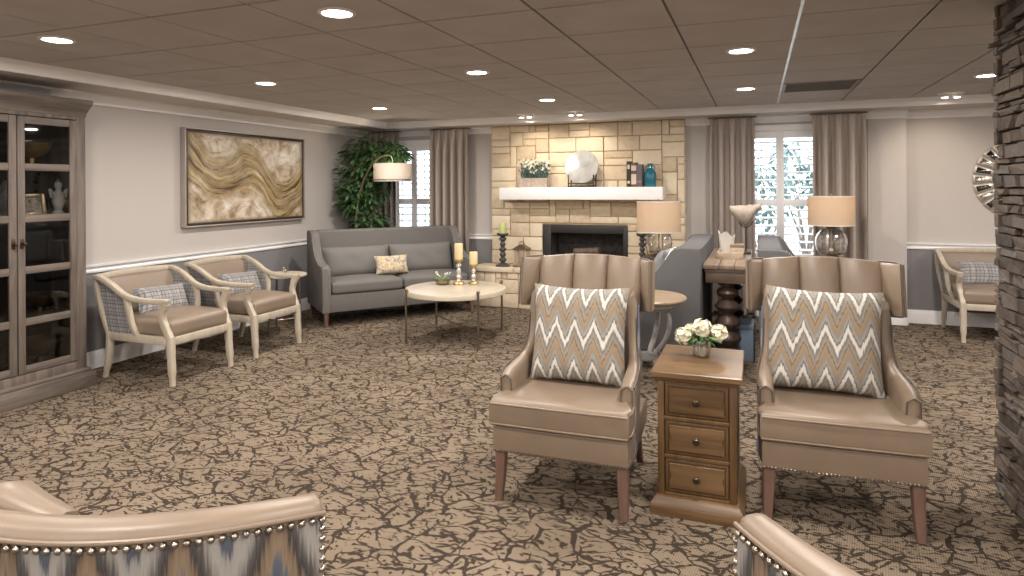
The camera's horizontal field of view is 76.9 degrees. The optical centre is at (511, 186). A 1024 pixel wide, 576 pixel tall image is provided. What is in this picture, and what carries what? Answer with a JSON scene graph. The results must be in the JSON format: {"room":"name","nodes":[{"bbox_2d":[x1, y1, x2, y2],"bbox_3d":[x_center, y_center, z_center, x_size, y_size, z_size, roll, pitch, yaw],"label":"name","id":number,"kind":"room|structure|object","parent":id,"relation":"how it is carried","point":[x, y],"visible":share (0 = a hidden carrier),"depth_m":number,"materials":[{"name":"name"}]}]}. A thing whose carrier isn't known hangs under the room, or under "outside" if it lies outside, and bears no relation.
{"room":"care facility","nodes":[
{"label":"care facility","id":0,"kind":"room"},
{"bbox_2d":[85,105,364,351],"bbox_3d":[-4.019,0.343,4.228,0.120,2.362,11.450,0,0,21],"label":"wall","id":1,"kind":"structure","parent":0,"point":[132,157],"depth_m":6.02,"materials":[{"name":"paint"}]},
{"bbox_2d":[0,80,371,137],"bbox_3d":[-3.966,-0.722,4.019,0.140,0.081,11.100,0,0,21],"label":"trim","id":2,"kind":"structure","parent":1,"relation":"attached to","point":[98,99],"depth_m":6.06,"materials":[{"name":"white paint"}]},
{"bbox_2d":[86,239,306,273],"bbox_3d":[-4.007,0.690,4.037,0.034,0.068,11.100,0,0,21],"label":"trim","id":3,"kind":"structure","parent":1,"relation":"attached to","point":[94,268],"depth_m":6.26,"materials":[{"name":"white paint"}]},
{"bbox_2d":[87,297,314,368],"bbox_3d":[-2.826,1.444,7.158,0.016,0.145,4.430,0,0,21],"label":"baseboard","id":4,"kind":"structure","parent":1,"relation":"attached to","point":[95,359],"depth_m":5.70,"materials":[{"name":"white paint"}]},
{"bbox_2d":[180,127,304,227],"bbox_3d":[-2.856,-0.090,7.027,0.068,0.970,1.756,0,0,21],"label":"framed painting","id":5,"kind":"object","parent":1,"relation":"attached to","point":[224,177],"visible":1,"depth_m":6.85,"materials":[{"name":"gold metal"}]},
{"bbox_2d":[0,0,1009,121],"bbox_3d":[0.593,-0.893,2.420,10.000,0.066,11.550,0,0,21],"label":"ceiling","id":6,"kind":"structure","parent":0,"point":[410,58],"depth_m":4.00,"materials":[{"name":"tile"}]},
{"bbox_2d":[37,35,75,43],"bbox_3d":[-2.593,-0.836,3.677,0.186,0.010,0.186,0,0,21],"label":"recessed light","id":7,"kind":"object","parent":6,"relation":"in","point":[48,38],"visible":1,"depth_m":3.65,"materials":[{"name":"white"}]},
{"bbox_2d":[254,81,277,84],"bbox_3d":[-2.003,-0.839,5.245,0.186,0.010,0.186,0,0,21],"label":"recessed light","id":8,"kind":"object","parent":6,"relation":"in","point":[255,82],"visible":1,"depth_m":5.23,"materials":[{"name":"white"}]},
{"bbox_2d":[317,7,356,17],"bbox_3d":[-0.854,-0.846,3.149,0.186,0.010,0.186,0,0,21],"label":"recessed light","id":9,"kind":"object","parent":6,"relation":"in","point":[332,12],"visible":1,"depth_m":3.13,"materials":[{"name":"white"}]},
{"bbox_2d":[465,70,488,74],"bbox_3d":[-0.261,-0.850,4.804,0.186,0.010,0.186,0,0,21],"label":"recessed light","id":10,"kind":"object","parent":6,"relation":"in","point":[472,72],"visible":1,"depth_m":4.79,"materials":[{"name":"white"}]},
{"bbox_2d":[0,57,995,131],"bbox_3d":[0.737,-0.821,1.997,9.232,0.076,10.660,0,0,21],"label":"trim","id":11,"kind":"structure","parent":6,"relation":"attached to","point":[6,64],"depth_m":6.57,"materials":[{"name":"white paint"}]},
{"bbox_2d":[726,47,756,53],"bbox_3d":[1.452,-0.860,4.089,0.186,0.010,0.186,0,0,21],"label":"recessed light","id":12,"kind":"object","parent":6,"relation":"in","point":[739,50],"visible":1,"depth_m":4.06,"materials":[{"name":"white"}]},
{"bbox_2d":[776,0,804,103],"bbox_3d":[0.937,-0.865,1.905,0.016,0.014,10.630,0,0,21],"label":"trim","id":13,"kind":"structure","parent":6,"relation":"attached to","point":[802,1],"depth_m":3.83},
{"bbox_2d":[781,79,861,92],"bbox_3d":[2.674,-0.875,5.625,0.595,0.010,0.582,0,0,21],"label":"ceiling vent","id":14,"kind":"object","parent":6,"relation":"in","point":[837,84],"visible":0.99,"depth_m":5.62,"materials":[{"name":"grey metal"}]},
{"bbox_2d":[937,91,964,97],"bbox_3d":[4.142,-0.858,6.084,0.220,0.045,0.220,0,0,21],"label":"spotlight","id":15,"kind":"object","parent":6,"relation":"attached to","point":[957,94],"visible":1,"depth_m":6.04,"materials":[{"name":"white"}]},
{"bbox_2d":[973,73,994,77],"bbox_3d":[3.739,-0.874,5.071,0.186,0.010,0.186,0,0,21],"label":"recessed light","id":16,"kind":"object","parent":6,"relation":"in","point":[984,75],"visible":0.81,"depth_m":5.06,"materials":[{"name":"white"}]},
{"bbox_2d":[0,301,1023,575],"bbox_3d":[0.608,1.521,2.420,10.000,0.050,11.550,0,0,21],"label":"floor","id":17,"kind":"structure","parent":0,"point":[393,438],"depth_m":3.52,"materials":[{"name":"carpet"}]},
{"bbox_2d":[0,89,95,412],"bbox_3d":[-3.594,0.434,4.532,0.453,2.176,1.060,0,0,21],"label":"display cabinet","id":18,"kind":"object","parent":17,"relation":"on","point":[39,252],"visible":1,"depth_m":4.76,"materials":[{"name":"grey wood"}]},
{"bbox_2d":[0,180,6,215],"bbox_3d":[-3.628,0.085,4.614,0.084,0.262,0.119,0,0,-13],"label":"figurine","id":19,"kind":"object","parent":18,"relation":"on","point":[3,195],"visible":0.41,"depth_m":4.59,"materials":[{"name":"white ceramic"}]},
{"bbox_2d":[0,261,65,268],"bbox_3d":[-3.633,0.591,4.550,0.330,0.024,0.925,0,0,21],"label":"shelf","id":20,"kind":"object","parent":18,"relation":"attached to","point":[3,265],"depth_m":4.84,"materials":[{"name":"wood"}]},
{"bbox_2d":[0,307,68,322],"bbox_3d":[-3.631,0.954,4.550,0.330,0.024,0.925,0,0,21],"label":"shelf","id":21,"kind":"object","parent":18,"relation":"attached to","point":[3,314],"depth_m":4.86,"materials":[{"name":"wood"}]},
{"bbox_2d":[25,194,46,214],"bbox_3d":[-3.504,0.134,4.669,0.090,0.164,0.220,0,0,21],"label":"picture frame","id":22,"kind":"object","parent":18,"relation":"on","point":[35,204],"visible":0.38,"depth_m":4.70,"materials":[{"name":"beige metal"}]},
{"bbox_2d":[25,197,41,211],"bbox_3d":[-3.489,0.134,4.663,0.032,0.124,0.170,0,0,21],"label":"photograph","id":23,"kind":"object","parent":22,"relation":"attached to","point":[32,204],"depth_m":4.69},
{"bbox_2d":[25,142,52,163],"bbox_3d":[-3.522,-0.233,4.728,0.260,0.170,0.260,0,0,21],"label":"pedestal bowl","id":24,"kind":"object","parent":18,"relation":"on","point":[33,150],"visible":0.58,"depth_m":4.68,"materials":[{"name":"gold metal"}]},
{"bbox_2d":[26,291,60,314],"bbox_3d":[-3.498,0.866,4.775,0.260,0.150,0.260,0,0,21],"label":"pedestal bowl","id":25,"kind":"object","parent":18,"relation":"on","point":[38,299],"visible":0.89,"depth_m":4.74,"materials":[{"name":"brown metal"}]},
{"bbox_2d":[26,334,62,363],"bbox_3d":[-3.495,1.221,4.775,0.280,0.200,0.280,0,0,21],"label":"pedestal bowl","id":26,"kind":"object","parent":18,"relation":"on","point":[36,345],"visible":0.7,"depth_m":4.74,"materials":[{"name":"brown metal"}]},
{"bbox_2d":[48,179,67,213],"bbox_3d":[-3.424,0.078,4.868,0.087,0.273,0.124,0,0,-13],"label":"figurine","id":27,"kind":"object","parent":18,"relation":"on","point":[58,197],"visible":0.94,"depth_m":4.84,"materials":[{"name":"white ceramic"}]},
{"bbox_2d":[0,480,325,575],"bbox_3d":[-0.896,1.111,1.698,0.919,0.794,0.714,0,0,-2],"label":"barrel chair","id":28,"kind":"object","parent":17,"relation":"on","point":[41,534],"visible":1,"depth_m":1.40,"materials":[{"name":"beige leather"}]},
{"bbox_2d":[0,480,78,514],"bbox_3d":[-1.151,0.876,1.540,0.242,0.322,0.125,0,0,25],"label":"armrest","id":29,"kind":"object","parent":28,"relation":"on","point":[24,495],"depth_m":1.52,"materials":[{"name":"beige leather"}]},
{"bbox_2d":[92,265,233,386],"bbox_3d":[-2.838,1.103,5.300,0.817,0.836,0.728,0,0,21],"label":"armchair","id":30,"kind":"object","parent":17,"relation":"on","point":[116,302],"visible":1,"depth_m":5.11,"materials":[{"name":"beige paint"}]},
{"bbox_2d":[132,283,187,314],"bbox_3d":[-2.904,0.932,5.352,0.177,0.241,0.485,0,0,24],"label":"lumbar pillow","id":31,"kind":"object","parent":30,"relation":"on","point":[175,293],"visible":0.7,"depth_m":5.30,"materials":[{"name":"grey fabric"}]},
{"bbox_2d":[184,255,301,357],"bbox_3d":[-2.529,1.101,6.114,0.817,0.836,0.728,0,0,21],"label":"armchair","id":32,"kind":"object","parent":17,"relation":"on","point":[251,306],"visible":0.88,"depth_m":5.95,"materials":[{"name":"beige paint"}]},
{"bbox_2d":[217,270,261,294],"bbox_3d":[-2.595,0.931,6.165,0.177,0.241,0.485,0,0,24],"label":"lumbar pillow","id":33,"kind":"object","parent":32,"relation":"on","point":[250,276],"visible":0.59,"depth_m":6.11,"materials":[{"name":"grey fabric"}]},
{"bbox_2d":[268,271,306,335],"bbox_3d":[-2.399,1.214,6.733,0.500,0.602,0.500,0,0,21],"label":"side table","id":34,"kind":"object","parent":17,"relation":"on","point":[301,273],"visible":0.32,"depth_m":6.75,"materials":[{"name":"beige paint"}]},
{"bbox_2d":[333,135,414,228],"bbox_3d":[-1.763,0.433,8.383,1.120,2.156,0.801,0,0,21],"label":"ficus tree","id":35,"kind":"object","parent":17,"relation":"on","point":[369,197],"visible":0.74,"depth_m":8.32,"materials":[{"name":"green plant"}]},
{"bbox_2d":[355,154,411,228],"bbox_3d":[-1.706,0.550,8.159,0.931,1.920,0.471,0,0,21],"label":"arc floor lamp","id":36,"kind":"object","parent":17,"relation":"on","point":[382,172],"visible":0.82,"depth_m":7.90,"materials":[{"name":"white fabric"}]},
{"bbox_2d":[307,225,475,327],"bbox_3d":[-1.413,1.008,7.646,1.820,1.005,0.800,0,0,-29],"label":"sofa","id":37,"kind":"object","parent":17,"relation":"on","point":[341,263],"visible":0.84,"depth_m":7.45,"materials":[{"name":"grey fabric"}]},
{"bbox_2d":[322,244,387,276],"bbox_3d":[-1.821,0.876,7.548,0.800,0.370,0.248,0,-13,-29],"label":"cushion","id":38,"kind":"object","parent":37,"relation":"on","point":[343,259],"depth_m":7.43,"materials":[{"name":"grey fabric"}]},
{"bbox_2d":[331,273,402,293],"bbox_3d":[-1.716,1.086,7.357,0.804,0.158,0.585,0,0,-29],"label":"seat cushion","id":39,"kind":"object","parent":37,"relation":"on","point":[341,283],"depth_m":7.16,"materials":[{"name":"grey fabric"}]},
{"bbox_2d":[374,254,408,274],"bbox_3d":[-1.400,0.908,7.508,0.402,0.214,0.163,0,0,-27],"label":"lumbar pillow","id":40,"kind":"object","parent":37,"relation":"on","point":[397,263],"visible":1,"depth_m":7.45,"materials":[{"name":"beige fabric"}]},
{"bbox_2d":[389,241,452,273],"bbox_3d":[-1.111,0.872,7.937,0.800,0.370,0.248,0,-13,-29],"label":"cushion","id":41,"kind":"object","parent":37,"relation":"on","point":[421,255],"depth_m":7.86,"materials":[{"name":"grey fabric"}]},
{"bbox_2d":[392,268,467,287],"bbox_3d":[-1.005,1.082,7.746,0.804,0.158,0.585,0,0,-29],"label":"seat cushion","id":42,"kind":"object","parent":37,"relation":"on","point":[415,275],"depth_m":7.55,"materials":[{"name":"grey fabric"}]},
{"bbox_2d":[404,278,505,348],"bbox_3d":[-0.560,1.234,6.420,1.010,0.539,1.010,0,0,21],"label":"coffee table","id":43,"kind":"object","parent":17,"relation":"on","point":[427,291],"visible":0.87,"depth_m":6.18,"materials":[{"name":"beige stone"}]},
{"bbox_2d":[435,271,450,284],"bbox_3d":[-0.709,0.938,6.610,0.151,0.133,0.172,0,0,-16],"label":"succulent bowl","id":44,"kind":"object","parent":43,"relation":"on","point":[439,280],"visible":1,"depth_m":6.57,"materials":[{"name":"brown plant"}]},
{"bbox_2d":[435,279,449,284],"bbox_3d":[-0.712,0.978,6.616,0.150,0.052,0.150,0,0,21],"label":"bowl","id":45,"kind":"object","parent":44,"relation":"attached to","point":[438,281],"depth_m":6.56,"materials":[{"name":"ceramic"}]},
{"bbox_2d":[453,258,464,284],"bbox_3d":[-0.545,0.871,6.606,0.122,0.265,0.122,0,0,21],"label":"candlestick","id":46,"kind":"object","parent":43,"relation":"on","point":[458,265],"visible":0.98,"depth_m":6.58,"materials":[{"name":"gold metal"}]},
{"bbox_2d":[454,243,462,258],"bbox_3d":[-0.546,0.655,6.606,0.086,0.167,0.086,0,0,21],"label":"pillar candle","id":47,"kind":"object","parent":46,"relation":"on","point":[458,247],"visible":1,"depth_m":6.57,"materials":[{"name":"beige wax"}]},
{"bbox_2d":[468,264,478,284],"bbox_3d":[-0.395,0.900,6.635,0.109,0.205,0.109,0,0,21],"label":"candlestick","id":48,"kind":"object","parent":43,"relation":"on","point":[473,281],"visible":0.99,"depth_m":6.61,"materials":[{"name":"gold metal"}]},
{"bbox_2d":[469,251,477,263],"bbox_3d":[-0.396,0.729,6.635,0.084,0.137,0.084,0,0,21],"label":"pillar candle","id":49,"kind":"object","parent":48,"relation":"on","point":[473,256],"visible":1,"depth_m":6.60,"materials":[{"name":"beige wax"}]},
{"bbox_2d":[489,254,654,521],"bbox_3d":[0.331,0.944,3.309,0.743,1.123,0.790,0,0,20],"label":"chair","id":50,"kind":"object","parent":17,"relation":"on","point":[557,419],"visible":0.77,"depth_m":3.08,"materials":[{"name":"beige leather"}]},
{"bbox_2d":[489,377,633,441],"bbox_3d":[0.305,1.067,3.234,0.667,0.134,0.612,0,0,20],"label":"seat cushion","id":51,"kind":"object","parent":50,"relation":"on","point":[569,409],"depth_m":2.99,"materials":[{"name":"beige leather"}]},
{"bbox_2d":[530,283,628,387],"bbox_3d":[0.345,0.763,3.331,0.510,0.490,0.218,0,0,21],"label":"throw pillow","id":52,"kind":"object","parent":50,"relation":"on","point":[579,333],"visible":1,"depth_m":3.26,"materials":[{"name":"fabric"}]},
{"bbox_2d":[474,119,685,308],"bbox_3d":[0.951,0.352,8.005,2.826,2.285,0.840,0,0,21],"label":"fireplace","id":53,"kind":"object","parent":17,"relation":"on","point":[558,218],"visible":0.62,"depth_m":7.99,"materials":[{"name":"stone"}]},
{"bbox_2d":[496,233,509,266],"bbox_3d":[-0.115,0.793,8.090,0.187,0.415,0.187,0,0,21],"label":"candlestick","id":54,"kind":"object","parent":53,"relation":"on","point":[502,238],"visible":1,"depth_m":8.06,"materials":[{"name":"grey paint"}]},
{"bbox_2d":[499,222,505,232],"bbox_3d":[-0.117,0.512,8.090,0.092,0.147,0.092,0,0,21],"label":"pillar candle","id":55,"kind":"object","parent":54,"relation":"on","point":[502,225],"visible":0.99,"depth_m":8.05,"materials":[{"name":"wax"}]},
{"bbox_2d":[513,241,530,266],"bbox_3d":[0.123,0.840,8.042,0.180,0.319,0.180,0,0,21],"label":"lantern","id":56,"kind":"object","parent":53,"relation":"on","point":[522,247],"visible":0.62,"depth_m":7.99,"materials":[{"name":"brown metal"}]},
{"bbox_2d":[517,158,550,186],"bbox_3d":[0.284,-0.170,8.066,0.422,0.362,0.194,0,0,23],"label":"flower planter","id":57,"kind":"object","parent":53,"relation":"on","point":[529,180],"visible":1,"depth_m":8.02,"materials":[{"name":"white plant"}]},
{"bbox_2d":[568,173,596,186],"bbox_3d":[0.854,-0.077,7.840,0.326,0.172,0.161,0,0,21],"label":"plate stand","id":58,"kind":"object","parent":53,"relation":"on","point":[593,178],"visible":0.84,"depth_m":7.82,"materials":[{"name":"black metal"}]},
{"bbox_2d":[565,150,597,182],"bbox_3d":[0.844,-0.241,7.816,0.410,0.402,0.095,0,0,21],"label":"plate","id":59,"kind":"object","parent":58,"relation":"on","point":[581,165],"visible":1,"depth_m":7.83,"materials":[{"name":"white ceramic"}]},
{"bbox_2d":[499,187,665,199],"bbox_3d":[0.835,0.083,7.872,2.010,0.150,0.310,0,0,21],"label":"mantel shelf","id":60,"kind":"object","parent":53,"relation":"attached to","point":[507,193],"depth_m":7.70,"materials":[{"name":"white paint"}]},
{"bbox_2d":[627,161,632,186],"bbox_3d":[1.393,-0.145,7.630,0.048,0.300,0.154,0,0,21],"label":"book","id":61,"kind":"object","parent":53,"relation":"on","point":[628,162],"visible":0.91,"depth_m":7.56,"materials":[{"name":"black paper"}]},
{"bbox_2d":[631,162,638,186],"bbox_3d":[1.448,-0.138,7.609,0.066,0.285,0.144,0,0,21],"label":"book","id":62,"kind":"object","parent":53,"relation":"on","point":[633,165],"visible":0.91,"depth_m":7.54,"materials":[{"name":"beige paper"}]},
{"bbox_2d":[637,164,643,186],"bbox_3d":[1.510,-0.127,7.585,0.062,0.262,0.154,0,0,21],"label":"book","id":63,"kind":"object","parent":53,"relation":"on","point":[640,167],"visible":0.99,"depth_m":7.52,"materials":[{"name":"grey paper"}]},
{"bbox_2d":[636,233,647,258],"bbox_3d":[1.526,0.771,7.552,0.172,0.440,0.172,0,0,21],"label":"candlestick","id":64,"kind":"object","parent":53,"relation":"on","point":[641,244],"visible":0.56,"depth_m":7.53,"materials":[{"name":"grey paint"}]},
{"bbox_2d":[644,163,656,186],"bbox_3d":[1.616,-0.133,7.537,0.139,0.273,0.111,0,0,21],"label":"glass bottle","id":65,"kind":"object","parent":53,"relation":"on","point":[650,178],"visible":1,"depth_m":7.49,"materials":[{"name":"teal glass"}]},
{"bbox_2d":[642,255,654,260],"bbox_3d":[1.597,1.123,7.002,0.360,0.735,0.360,0,0,21],"label":"end table","id":66,"kind":"object","parent":17,"relation":"on","point":[649,257],"visible":0.15,"depth_m":6.92,"materials":[{"name":"brown wood"}]},
{"bbox_2d":[637,199,680,256],"bbox_3d":[1.593,0.444,7.002,0.467,0.623,0.467,0,0,21],"label":"table lamp","id":67,"kind":"object","parent":66,"relation":"on","point":[660,217],"visible":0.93,"depth_m":6.81,"materials":[{"name":"beige fabric"}]},
{"bbox_2d":[640,290,686,369],"bbox_3d":[0.994,1.153,4.824,0.610,0.678,0.610,0,0,21],"label":"table","id":68,"kind":"object","parent":17,"relation":"on","point":[665,301],"visible":0.3,"depth_m":4.74,"materials":[{"name":"beige wood"}]},
{"bbox_2d":[640,234,713,351],"bbox_3d":[1.409,0.991,6.003,0.800,1.005,1.620,0,0,21],"label":"sofa","id":69,"kind":"object","parent":17,"relation":"on","point":[682,271],"visible":0.33,"depth_m":5.19,"materials":[{"name":"grey fabric"}]},
{"bbox_2d":[654,246,678,272],"bbox_3d":[1.318,0.752,5.641,0.240,0.432,0.460,0,0,29],"label":"throw pillow","id":70,"kind":"object","parent":69,"relation":"on","point":[660,258],"visible":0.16,"depth_m":5.45,"materials":[{"name":"white fabric"}]},
{"bbox_2d":[650,344,745,527],"bbox_3d":[0.913,1.167,3.123,0.406,0.655,0.529,0,0,21],"label":"chest","id":71,"kind":"object","parent":17,"relation":"on","point":[702,475],"visible":1,"depth_m":2.91,"materials":[{"name":"brown wood"}]},
{"bbox_2d":[675,318,727,357],"bbox_3d":[0.946,0.743,3.200,0.240,0.192,0.206,0,0,37],"label":"flower vase","id":72,"kind":"object","parent":71,"relation":"on","point":[718,333],"visible":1,"depth_m":3.17,"materials":[{"name":"clear glass"}]},
{"bbox_2d":[703,248,751,349],"bbox_3d":[2.002,1.033,5.917,0.368,0.790,1.480,0,0,21],"label":"console table","id":73,"kind":"object","parent":17,"relation":"on","point":[730,274],"visible":0.84,"depth_m":5.29,"materials":[{"name":"brown wood"}]},
{"bbox_2d":[717,248,744,259],"bbox_3d":[1.987,0.607,5.847,0.220,0.062,0.400,0,0,21],"label":"wooden tray","id":74,"kind":"object","parent":73,"relation":"on","point":[720,255],"visible":0.81,"depth_m":5.66,"materials":[{"name":"brown wood"}]},
{"bbox_2d":[718,230,734,251],"bbox_3d":[1.928,0.510,5.794,0.141,0.233,0.141,0,0,43],"label":"vase","id":75,"kind":"object","parent":74,"relation":"on","point":[725,239],"visible":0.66,"depth_m":5.74,"materials":[{"name":"ceramic"}]},
{"bbox_2d":[730,243,743,251],"bbox_3d":[2.016,0.570,5.782,0.116,0.112,0.146,0,0,18],"label":"wooden box","id":76,"kind":"object","parent":74,"relation":"on","point":[736,247],"visible":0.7,"depth_m":5.72,"materials":[{"name":"brown wood"}]},
{"bbox_2d":[729,203,761,254],"bbox_3d":[2.214,0.398,6.113,0.297,0.478,0.140,0,0,21],"label":"table lamp","id":77,"kind":"object","parent":73,"relation":"on","point":[744,214],"visible":0.94,"depth_m":6.07,"materials":[{"name":"white glass"}]},
{"bbox_2d":[735,318,754,361],"bbox_3d":[2.004,1.333,5.636,0.220,0.310,0.276,0,0,21],"label":"storage box","id":78,"kind":"object","parent":17,"relation":"on","point":[746,329],"visible":0.59,"depth_m":5.50,"materials":[{"name":"blue fabric"}]},
{"bbox_2d":[757,235,794,348],"bbox_3d":[2.557,0.984,5.588,0.800,1.005,1.620,0,0,21],"label":"sofa","id":79,"kind":"object","parent":17,"relation":"on","point":[769,246],"visible":0.08,"depth_m":5.21,"materials":[{"name":"grey fabric"}]},
{"bbox_2d":[732,513,861,575],"bbox_3d":[0.952,1.099,1.214,0.714,0.794,0.919,0,0,-38],"label":"barrel chair","id":80,"kind":"object","parent":17,"relation":"on","point":[763,547],"visible":1,"depth_m":1.32,"materials":[{"name":"beige leather"}]},
{"bbox_2d":[745,256,932,543],"bbox_3d":[1.532,0.936,3.115,0.744,1.123,0.790,0,0,18],"label":"chair","id":81,"kind":"object","parent":17,"relation":"on","point":[802,430],"visible":0.7,"depth_m":2.87,"materials":[{"name":"beige leather"}]},
{"bbox_2d":[766,285,885,398],"bbox_3d":[1.517,0.749,3.143,0.546,0.505,0.218,0,0,17],"label":"throw pillow","id":82,"kind":"object","parent":81,"relation":"on","point":[818,340],"visible":0.98,"depth_m":3.07,"materials":[{"name":"fabric"}]},
{"bbox_2d":[759,387,932,458],"bbox_3d":[1.508,1.060,3.039,0.667,0.134,0.612,0,0,18],"label":"seat cushion","id":83,"kind":"object","parent":81,"relation":"on","point":[796,417],"depth_m":2.80,"materials":[{"name":"beige leather"}]},
{"bbox_2d":[933,248,998,342],"bbox_3d":[4.930,1.056,6.261,1.278,0.836,0.817,0,0,21],"label":"armchair","id":84,"kind":"object","parent":17,"relation":"on","point":[980,297],"visible":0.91,"depth_m":6.46,"materials":[{"name":"beige paint"}]},
{"bbox_2d":[956,260,1001,283],"bbox_3d":[4.913,0.866,6.330,0.920,0.248,0.182,0,0,21],"label":"lumbar pillow","id":85,"kind":"object","parent":84,"relation":"on","point":[975,272],"visible":0.53,"depth_m":6.38,"materials":[{"name":"grey fabric"}]},
{"bbox_2d":[988,0,1023,526],"bbox_3d":[2.578,0.307,2.529,0.944,2.354,0.982,0,0,21],"label":"stone pillar","id":86,"kind":"structure","parent":17,"relation":"on","point":[1008,81],"depth_m":2.94,"materials":[{"name":"stone"}]},
{"bbox_3d":[3.217,1.098,6.493,0.360,0.765,0.360,0,0,21],"label":"end table","id":87,"kind":"object","parent":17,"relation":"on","visible":0},
{"bbox_2d":[807,194,854,256],"bbox_3d":[3.212,0.393,6.493,0.433,0.646,0.433,0,0,21],"label":"table lamp","id":88,"kind":"object","parent":87,"relation":"on","point":[832,212],"visible":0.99,"depth_m":6.33,"materials":[{"name":"beige fabric"}]},
{"bbox_2d":[398,119,867,263],"bbox_3d":[1.097,0.312,8.120,6.680,2.362,0.160,0,0,21],"label":"wall","id":89,"kind":"structure","parent":0,"point":[697,146],"depth_m":8.56,"materials":[{"name":"paint"}]},
{"bbox_2d":[362,131,400,227],"bbox_3d":[-1.790,0.360,8.996,0.580,2.248,0.252,0,0,21],"label":"panel","id":90,"kind":"object","parent":89,"relation":"hanging from","point":[394,210],"visible":0.28,"depth_m":8.89,"materials":[{"name":"brown fabric"}]},
{"bbox_2d":[399,140,429,226],"bbox_3d":[-1.347,0.161,9.011,0.920,1.605,0.230,0,0,21],"label":"window","id":91,"kind":"structure","parent":89,"relation":"in","point":[414,146],"depth_m":8.96,"materials":[{"name":"white paint"}]},
{"bbox_2d":[429,128,469,254],"bbox_3d":[-0.813,0.354,8.627,0.590,2.248,0.248,0,0,21],"label":"curtain","id":92,"kind":"object","parent":89,"relation":"hanging from","point":[448,152],"visible":0.7,"depth_m":8.57,"materials":[{"name":"brown fabric"}]},
{"bbox_2d":[376,107,997,136],"bbox_3d":[2.529,-0.761,7.515,9.800,0.081,0.250,0,0,21],"label":"trim","id":93,"kind":"structure","parent":89,"relation":"attached to","point":[988,111],"depth_m":6.96,"materials":[{"name":"white paint"}]},
{"bbox_2d":[708,116,756,316],"bbox_3d":[2.519,0.334,7.359,0.520,2.248,0.252,0,0,21],"label":"curtain","id":94,"kind":"object","parent":89,"relation":"hanging from","point":[732,139],"visible":0.71,"depth_m":7.32,"materials":[{"name":"brown fabric"}]},
{"bbox_2d":[469,234,1000,248],"bbox_3d":[2.542,0.651,7.526,9.802,0.068,0.146,0,0,20],"label":"trim","id":95,"kind":"structure","parent":89,"relation":"attached to","point":[471,236],"depth_m":6.88,"materials":[{"name":"white paint"}]},
{"bbox_2d":[755,124,812,256],"bbox_3d":[3.051,0.119,7.340,0.990,1.635,0.230,0,0,21],"label":"window","id":96,"kind":"structure","parent":89,"relation":"in","point":[779,132],"depth_m":7.30,"materials":[{"name":"white glass"}]},
{"bbox_2d":[810,111,867,259],"bbox_3d":[3.534,0.328,6.975,0.560,2.248,0.250,0,0,21],"label":"curtain","id":97,"kind":"object","parent":89,"relation":"hanging from","point":[839,140],"visible":0.62,"depth_m":6.93,"materials":[{"name":"brown fabric"}]},
{"bbox_2d":[714,309,996,327],"bbox_3d":[2.555,1.412,7.549,9.800,0.145,0.178,0,0,21],"label":"baseboard","id":98,"kind":"structure","parent":89,"relation":"attached to","point":[985,320],"depth_m":6.84,"materials":[{"name":"white paint"}]},
{"bbox_2d":[867,118,906,301],"bbox_3d":[4.049,0.371,6.987,0.364,2.210,0.162,0,0,21],"label":"wall pier","id":99,"kind":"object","parent":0,"point":[886,138],"visible":0.8,"depth_m":6.91,"materials":[{"name":"paint"}]},
{"bbox_2d":[906,116,1001,313],"bbox_3d":[5.726,0.285,6.522,3.130,2.362,0.160,0,0,21],"label":"wall","id":100,"kind":"structure","parent":0,"point":[942,154],"depth_m":6.88,"materials":[{"name":"paint"}]},
{"bbox_2d":[973,145,1002,213],"bbox_3d":[5.216,-0.076,6.609,0.830,0.830,0.035,0,0,21],"label":"sunburst mirror","id":101,"kind":"object","parent":100,"relation":"attached to","point":[989,153],"visible":0.38,"depth_m":6.71,"materials":[{"name":"silver metal"}]},
{"bbox_2d":[976,185,990,191],"bbox_3d":[4.917,0.011,6.720,0.127,0.059,0.004,-16,-6,20],"label":"mirror","id":102,"kind":"object","parent":101,"relation":"on","point":[979,188],"depth_m":6.72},
{"bbox_2d":[976,167,990,173],"bbox_3d":[4.916,-0.160,6.720,0.127,0.059,0.004,16,6,20],"label":"mirror","id":103,"kind":"object","parent":101,"relation":"on","point":[979,170],"depth_m":6.72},
{"bbox_2d":[980,191,993,200],"bbox_3d":[4.948,0.091,6.708,0.127,0.059,0.004,-32,-11,18],"label":"mirror","id":104,"kind":"object","parent":101,"relation":"attached to","point":[984,196],"depth_m":6.71,"materials":[{"name":"silver metal"}]},
{"bbox_2d":[980,158,993,167],"bbox_3d":[4.946,-0.240,6.708,0.127,0.059,0.004,31,11,18],"label":"mirror","id":105,"kind":"object","parent":101,"relation":"on","point":[985,162],"depth_m":6.71,"materials":[{"name":"silver metal"}]},
{"bbox_2d":[986,151,997,159],"bbox_3d":[4.995,-0.309,6.690,0.059,0.127,0.004,-47,-15,15],"label":"mirror","id":106,"kind":"object","parent":101,"relation":"attached to","point":[991,155],"depth_m":6.69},
{"bbox_2d":[987,199,999,207],"bbox_3d":[4.998,0.159,6.690,0.059,0.127,0.004,47,15,15],"label":"mirror","id":107,"kind":"object","parent":101,"relation":"attached to","point":[989,203],"depth_m":6.70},
{"label":"outside","id":108,"kind":"structure","parent":0,"visible":0},
{"bbox_2d":[400,215,812,253],"bbox_3d":[8.586,1.774,22.576,60.000,0.050,31.700,0,0,21],"label":"ground","id":109,"kind":"structure","parent":108,"point":[420,217],"depth_m":26.71,"materials":[{"name":"white snow"}]},
{"bbox_2d":[755,161,811,252],"bbox_3d":[4.537,0.654,11.769,2.280,2.248,1.584,0,0,21],"label":"shrub","id":110,"kind":"object","parent":109,"relation":"on","point":[787,183],"visible":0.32,"depth_m":11.60,"materials":[{"name":"green plant"}]},
{"bbox_2d":[755,137,812,253],"bbox_3d":[6.414,0.259,13.969,2.973,3.019,1.883,0,0,21],"label":"shrub","id":111,"kind":"object","parent":109,"relation":"on","point":[786,152],"visible":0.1,"depth_m":13.98,"materials":[{"name":"green plant"}]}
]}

